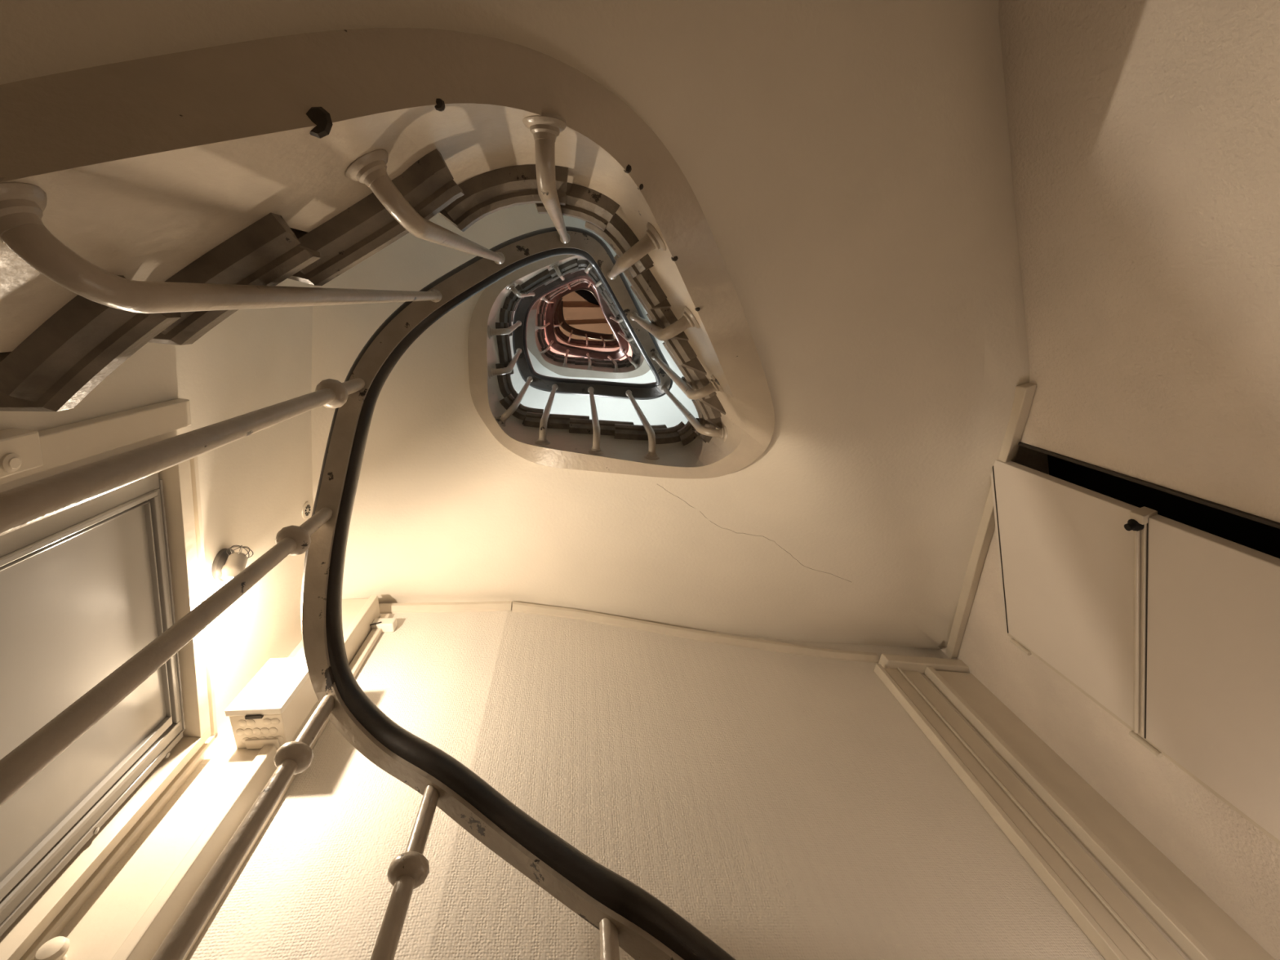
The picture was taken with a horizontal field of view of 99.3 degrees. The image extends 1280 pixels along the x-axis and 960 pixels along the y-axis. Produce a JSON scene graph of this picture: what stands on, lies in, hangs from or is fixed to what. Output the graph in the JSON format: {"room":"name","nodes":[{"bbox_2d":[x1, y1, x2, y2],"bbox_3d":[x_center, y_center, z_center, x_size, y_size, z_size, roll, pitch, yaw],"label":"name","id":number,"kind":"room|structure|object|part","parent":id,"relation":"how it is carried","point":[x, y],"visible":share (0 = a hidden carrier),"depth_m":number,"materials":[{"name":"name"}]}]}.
{"room":"stairwell","nodes":[
{"label":"stairwell","id":0,"kind":"room"},
{"bbox_2d":[0,278,314,959],"bbox_3d":[-1.566,-1.269,4.509,0.151,10.880,2.740,7,-73,-9],"label":"wall","id":1,"kind":"structure","parent":0,"point":[255,486],"depth_m":1.67,"materials":[{"name":"paint"}]},
{"bbox_2d":[0,398,191,484],"bbox_3d":[-1.087,-0.079,1.053,0.049,0.638,0.083,7,-73,-9],"label":"trim","id":2,"kind":"structure","parent":1,"relation":"in","point":[24,453],"depth_m":1.06,"materials":[{"name":"paint"}]},
{"bbox_3d":[-1.073,-0.040,0.905,0.041,0.120,0.066,7,-73,-9],"label":"plate","id":3,"kind":"part","parent":2,"relation":"part of","materials":[{"name":"paint"}]},
{"bbox_2d":[0,456,217,959],"bbox_3d":[-1.169,0.438,1.165,0.050,0.696,0.915,7,-73,-9],"label":"window","id":4,"kind":"structure","parent":1,"relation":"in","point":[85,587],"depth_m":1.18,"materials":[{"name":"gloss paint"},{"name":"glass"}]},
{"bbox_3d":[-1.178,0.431,1.099,0.006,0.576,0.665,7,-73,-9],"label":"panel","id":5,"kind":"part","parent":4,"relation":"part of","materials":[{"name":"glass"}]},
{"bbox_3d":[-1.171,0.431,1.102,0.022,0.581,0.675,7,-73,-9],"label":"moulding","id":6,"kind":"part","parent":4,"relation":"part of","materials":[{"name":"paint"}]},
{"bbox_2d":[211,545,253,594],"bbox_3d":[-1.194,0.267,1.580,0.099,0.180,0.140,-2,-72,-6],"label":"wall lamp","id":7,"kind":"object","parent":1,"relation":"attached to","point":[228,563],"visible":0.76,"depth_m":1.57,"materials":[{"name":"metal"}]},
{"bbox_3d":[-1.172,0.317,1.542,0.060,0.073,0.069,-2,-72,-6],"label":"bulb","id":8,"kind":"part","parent":7,"relation":"part of","materials":[{"name":"white glass"}]},
{"bbox_3d":[-1.226,0.252,1.615,0.028,0.096,0.096,7,-73,-9],"label":"plate","id":9,"kind":"part","parent":7,"relation":"part of","materials":[{"name":"metal"}]},
{"bbox_2d":[302,501,311,518],"bbox_3d":[-1.296,0.117,2.116,0.007,0.068,0.068,7,-73,-9],"label":"air vent","id":10,"kind":"object","parent":1,"relation":"in","point":[306,508],"visible":1,"depth_m":2.11,"materials":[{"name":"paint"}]},
{"bbox_2d":[0,0,1029,648],"bbox_3d":[0.183,-0.051,1.229,2.995,4.581,2.748,-2,-72,-6],"label":"ceiling","id":11,"kind":"structure","parent":0,"point":[846,164],"depth_m":1.49,"materials":[{"name":"paint"}]},
{"bbox_2d":[57,600,1105,959],"bbox_3d":[-0.137,0.022,5.087,3.463,10.880,0.305,5,-73,-8],"label":"wall","id":12,"kind":"structure","parent":0,"point":[784,806],"depth_m":1.62,"materials":[{"name":"paint"}]},
{"bbox_2d":[34,936,70,959],"bbox_3d":[-1.129,0.912,1.047,0.048,0.048,0.046,-2,-72,-6],"label":"bell push","id":13,"kind":"object","parent":12,"relation":"attached to","point":[55,948],"visible":1,"depth_m":1.04,"materials":[{"name":"paint"}]},
{"bbox_2d":[66,595,390,959],"bbox_3d":[-1.050,0.989,1.039,0.200,2.823,0.119,-2,-72,-6],"label":"door frame","id":14,"kind":"structure","parent":12,"relation":"attached to","point":[133,916],"depth_m":1.28,"materials":[{"name":"paint"}]},
{"bbox_2d":[224,657,318,750],"bbox_3d":[-1.095,0.678,1.653,0.149,0.242,0.157,-2,-72,-6],"label":"meter box","id":15,"kind":"object","parent":12,"relation":"attached to","point":[271,708],"visible":0.91,"depth_m":1.57,"materials":[{"name":"paint"}]},
{"bbox_3d":[-1.081,0.755,1.558,0.089,0.007,0.034,-2,-72,-6],"label":"cable plate","id":16,"kind":"part","parent":15,"relation":"part of","materials":[{"name":"paint"}]},
{"bbox_3d":[-1.095,0.615,1.636,0.148,0.237,0.022,0,-72,-6],"label":"lid","id":17,"kind":"part","parent":15,"relation":"part of","materials":[{"name":"white plastic"}]},
{"bbox_2d":[182,629,382,959],"bbox_3d":[-0.990,0.933,1.359,0.017,1.971,0.018,-2,-72,-6],"label":"conduit","id":18,"kind":"object","parent":12,"relation":"attached to","point":[378,635],"visible":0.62,"depth_m":1.46,"materials":[{"name":"paint"}]},
{"bbox_2d":[369,617,397,632],"bbox_3d":[-1.095,0.615,2.305,0.109,0.065,0.054,-2,-72,-6],"label":"junction box","id":19,"kind":"object","parent":12,"relation":"attached to","point":[387,624],"visible":0.85,"depth_m":2.29,"materials":[{"name":"white plastic"}]},
{"bbox_2d":[378,600,511,613],"bbox_3d":[-0.900,0.580,2.479,0.617,0.049,0.026,0,-72,-6],"label":"trim","id":20,"kind":"structure","parent":12,"relation":"attached to","point":[420,607],"depth_m":2.47,"materials":[{"name":"paint"}]},
{"bbox_2d":[511,601,879,662],"bbox_3d":[0.271,0.716,2.550,1.730,0.228,0.026,7,-73,-9],"label":"trim","id":21,"kind":"structure","parent":12,"relation":"attached to","point":[837,655],"depth_m":2.53,"materials":[{"name":"paint"}]},
{"bbox_2d":[874,653,1275,959],"bbox_3d":[1.470,1.272,1.329,0.520,2.666,0.060,7,-73,-9],"label":"door","id":22,"kind":"structure","parent":12,"relation":"in","point":[1131,902],"depth_m":1.75,"materials":[{"name":"paint"}]},
{"bbox_3d":[1.296,1.278,1.280,0.076,2.606,0.022,7,-73,-9],"label":"architrave","id":23,"kind":"part","parent":22,"relation":"part of","materials":[{"name":"paint"}]},
{"bbox_2d":[560,291,613,341],"bbox_3d":[-0.636,-2.702,9.978,4.442,0.150,4.062,-2,-72,-6],"label":"ceiling","id":24,"kind":"structure","parent":0,"point":[573,299],"depth_m":9.78,"materials":[{"name":"brown paint"}]},
{"bbox_2d":[563,306,602,312],"bbox_3d":[-1.022,-3.031,9.686,1.614,0.120,0.086,-2,-72,-6],"label":"trim","id":25,"kind":"structure","parent":24,"relation":"attached to","point":[566,309],"depth_m":9.63,"materials":[{"name":"brown paint"}]},
{"bbox_2d":[559,323,610,329],"bbox_3d":[-0.975,-2.761,9.779,1.627,0.120,0.084,-4,-72,-5],"label":"trim","id":26,"kind":"structure","parent":24,"relation":"attached to","point":[592,326],"depth_m":9.73,"materials":[{"name":"brown paint"}]},
{"bbox_2d":[574,289,599,306],"bbox_3d":[-0.685,-3.256,9.701,1.084,0.023,0.342,7,-73,-9],"label":"window","id":27,"kind":"structure","parent":24,"relation":"attached to","point":[586,295],"depth_m":9.66,"materials":[{"name":"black glass"}]},
{"bbox_2d":[544,302,631,359],"bbox_3d":[-0.374,-1.663,6.211,2.995,2.642,2.748,-2,-72,-6],"label":"ceiling","id":28,"kind":"structure","parent":0,"point":[629,352],"depth_m":7.03,"materials":[{"name":"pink paint"}]},
{"bbox_2d":[509,215,698,427],"bbox_3d":[-0.170,-1.070,4.380,2.995,2.428,2.748,-2,-72,-6],"label":"ceiling","id":29,"kind":"structure","parent":0,"point":[660,411],"depth_m":4.67,"materials":[{"name":"white paint"}]},
{"bbox_2d":[939,0,1279,959],"bbox_3d":[0.877,-1.227,4.795,0.156,10.880,3.104,-20,-71,0],"label":"wall","id":30,"kind":"structure","parent":0,"point":[1144,135],"depth_m":1.17,"materials":[{"name":"paint"}]},
{"bbox_2d":[945,382,1036,658],"bbox_3d":[1.312,0.292,2.107,0.034,0.694,1.494,-20,-71,0],"label":"trim","id":31,"kind":"structure","parent":30,"relation":"attached to","point":[1024,393],"depth_m":1.99,"materials":[{"name":"paint"}]},
{"bbox_2d":[991,441,1279,844],"bbox_3d":[1.526,0.475,0.943,0.427,2.058,0.828,-21,-71,1],"label":"upper cabinet","id":32,"kind":"object","parent":30,"relation":"attached to","point":[1160,605],"visible":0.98,"depth_m":1.39,"materials":[{"name":"paint"}]},
{"bbox_3d":[1.294,0.316,1.675,0.024,0.502,0.706,-18,-71,0],"label":"door","id":33,"kind":"part","parent":32,"relation":"part of","materials":[{"name":"paint"}]},
{"bbox_3d":[1.299,0.405,1.424,0.011,0.011,0.677,-18,-71,0],"label":"bolt rod","id":34,"kind":"part","parent":32,"relation":"part of","materials":[{"name":"paint"}]},
{"bbox_3d":[1.507,0.869,1.080,0.049,2.034,0.041,-20,-71,0],"label":"frame","id":35,"kind":"part","parent":32,"relation":"part of","materials":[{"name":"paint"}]},
{"bbox_3d":[1.285,0.165,0.815,0.031,2.010,0.008,-20,-71,0],"label":"frame","id":36,"kind":"part","parent":32,"relation":"part of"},
{"bbox_3d":[1.402,0.630,0.705,0.024,1.491,0.706,-18,-71,0],"label":"door","id":37,"kind":"part","parent":32,"relation":"part of","materials":[{"name":"paint"}]},
{"bbox_3d":[0.530,0.674,-0.457,4.442,0.150,4.062,-2,-72,-6],"label":"floor","id":38,"kind":"structure","parent":0,"visible":0},
{"bbox_2d":[0,27,774,478],"bbox_3d":[-0.438,-0.745,3.375,3.609,9.286,2.662,-2,-72,-6],"label":"staircase","id":39,"kind":"structure","parent":38,"relation":"on","point":[227,163],"depth_m":0.70,"materials":[{"name":"paint"}]},
{"bbox_2d":[0,112,736,959],"bbox_3d":[-0.630,-0.780,4.122,1.489,9.651,1.620,-2,-72,-6],"label":"stair railing","id":40,"kind":"object","parent":39,"relation":"attached to","point":[626,916],"visible":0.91,"depth_m":1.11,"materials":[{"name":"white metal"}]},
{"bbox_3d":[-0.610,-0.954,4.642,1.338,8.566,1.619,-2,-72,-6],"label":"handrail","id":41,"kind":"part","parent":40,"relation":"part of","materials":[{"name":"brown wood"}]}
]}

